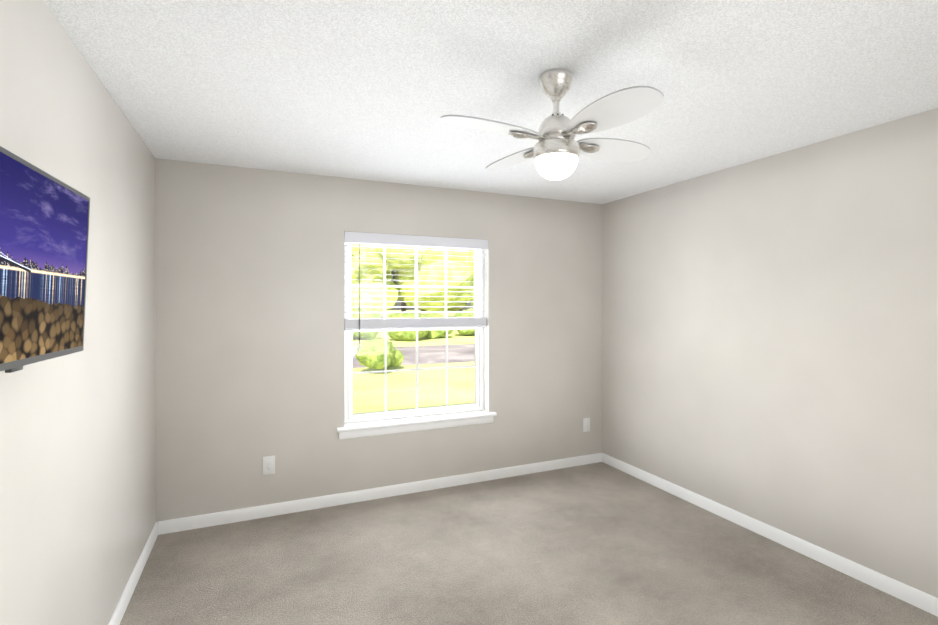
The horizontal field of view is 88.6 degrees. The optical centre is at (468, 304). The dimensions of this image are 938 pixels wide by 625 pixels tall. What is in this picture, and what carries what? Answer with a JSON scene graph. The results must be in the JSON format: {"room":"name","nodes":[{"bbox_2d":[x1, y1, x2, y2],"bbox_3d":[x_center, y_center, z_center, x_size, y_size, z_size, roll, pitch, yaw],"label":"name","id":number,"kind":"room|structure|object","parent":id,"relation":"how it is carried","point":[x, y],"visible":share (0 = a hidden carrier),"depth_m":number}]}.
{"room":"empty bedroom","nodes":[
{"label":"empty bedroom","id":0,"kind":"room"},
{"bbox_2d":[0,0,155,624],"bbox_3d":[-1.294,0.278,1.251,0.150,2.440,4.310,0,0,-24],"label":"wall","id":1,"kind":"structure","parent":0,"point":[77,476],"depth_m":1.82},
{"bbox_2d":[0,146,89,372],"bbox_3d":[-1.066,-0.089,1.067,0.121,0.475,0.800,2,-1,-22],"label":"tv","id":2,"kind":"object","parent":1,"relation":"attached to","point":[44,226],"visible":1,"depth_m":1.16},
{"bbox_2d":[108,522,157,624],"bbox_3d":[-1.219,1.456,1.287,0.014,0.082,4.010,0,0,-24],"label":"baseboard","id":3,"kind":"structure","parent":1,"relation":"attached to","point":[121,607],"depth_m":2.52},
{"bbox_2d":[155,158,601,522],"bbox_3d":[-0.414,0.270,3.909,3.600,2.440,0.150,0,0,-24],"label":"wall","id":4,"kind":"structure","parent":0,"point":[249,268],"depth_m":3.51},
{"bbox_2d":[263,455,274,474],"bbox_3d":[-1.407,1.133,3.384,0.080,0.130,0.017,0,0,-24],"label":"electrical outlet","id":5,"kind":"object","parent":4,"relation":"attached to","point":[268,465],"visible":1,"depth_m":3.38},
{"bbox_2d":[158,453,601,534],"bbox_3d":[-0.381,1.449,3.837,3.572,0.082,0.014,0,0,-24],"label":"baseboard","id":6,"kind":"structure","parent":4,"relation":"attached to","point":[213,519],"depth_m":3.63},
{"bbox_2d":[344,242,483,423],"bbox_3d":[-0.430,0.183,3.946,1.200,1.466,0.064,0,0,-24],"label":"window","id":7,"kind":"structure","parent":4,"relation":"in","point":[417,411],"depth_m":3.93},
{"bbox_2d":[344,231,487,350],"bbox_3d":[-0.398,-0.097,3.871,1.194,0.903,0.077,0,0,-24],"label":"window blinds","id":8,"kind":"object","parent":7,"relation":"attached to","point":[394,323],"visible":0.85,"depth_m":3.83},
{"bbox_2d":[337,410,496,439],"bbox_3d":[-0.392,0.960,3.861,1.310,0.088,0.130,0,0,-24],"label":"window sill","id":9,"kind":"structure","parent":4,"relation":"attached to","point":[366,429],"depth_m":3.80},
{"bbox_2d":[583,418,589,431],"bbox_3d":[1.100,1.123,4.489,0.080,0.130,0.010,0,0,-24],"label":"electrical outlet","id":10,"kind":"object","parent":4,"relation":"attached to","point":[586,424],"visible":1,"depth_m":4.48},
{"bbox_2d":[44,0,937,203],"bbox_3d":[0.422,-1.005,2.001,3.900,0.120,4.310,0,0,-24],"label":"ceiling","id":11,"kind":"structure","parent":0,"point":[374,90],"depth_m":2.00},
{"bbox_2d":[441,68,663,180],"bbox_3d":[0.361,-0.731,1.991,0.774,0.428,0.774,0,0,17],"label":"fan","id":12,"kind":"object","parent":11,"relation":"hanging from","point":[556,150],"visible":1,"depth_m":1.92},
{"bbox_2d":[120,462,937,624],"bbox_3d":[0.422,1.545,2.008,3.900,0.100,4.310,0,0,-24],"label":"floor","id":13,"kind":"structure","parent":0,"point":[600,543],"depth_m":2.72},
{"bbox_2d":[602,108,937,597],"bbox_3d":[2.139,0.273,2.758,0.150,2.440,4.310,0,0,-24],"label":"wall","id":14,"kind":"structure","parent":0,"point":[770,340],"depth_m":2.92},
{"bbox_2d":[601,453,937,616],"bbox_3d":[2.064,1.452,2.729,0.014,0.082,4.010,0,0,-24],"label":"baseboard","id":15,"kind":"structure","parent":14,"relation":"attached to","point":[924,601],"depth_m":2.90},
{"label":"outside","id":16,"kind":"structure","parent":0,"visible":0},
{"bbox_2d":[349,310,480,423],"bbox_3d":[-16.268,1.728,60.422,140.000,0.200,116.040,0,0,-24],"label":"lawn","id":17,"kind":"structure","parent":16,"point":[405,375],"depth_m":10.65},
{"bbox_2d":[351,244,473,313],"bbox_3d":[-2.625,-5.665,41.720,51.233,14.684,25.471,0,0,-24],"label":"trees","id":18,"kind":"object","parent":17,"relation":"on","point":[408,272],"depth_m":28.99},
{"bbox_2d":[351,305,474,368],"bbox_3d":[-1.588,0.894,19.573,14.859,1.689,13.597,0,0,-24],"label":"shrubs","id":19,"kind":"object","parent":17,"relation":"on","point":[372,358],"depth_m":22.49},
{"bbox_2d":[353,344,474,367],"bbox_3d":[2.015,1.738,18.779,140.000,0.012,5.800,0,0,-24],"label":"street","id":20,"kind":"structure","parent":17,"relation":"on","point":[409,350],"depth_m":16.74}
]}

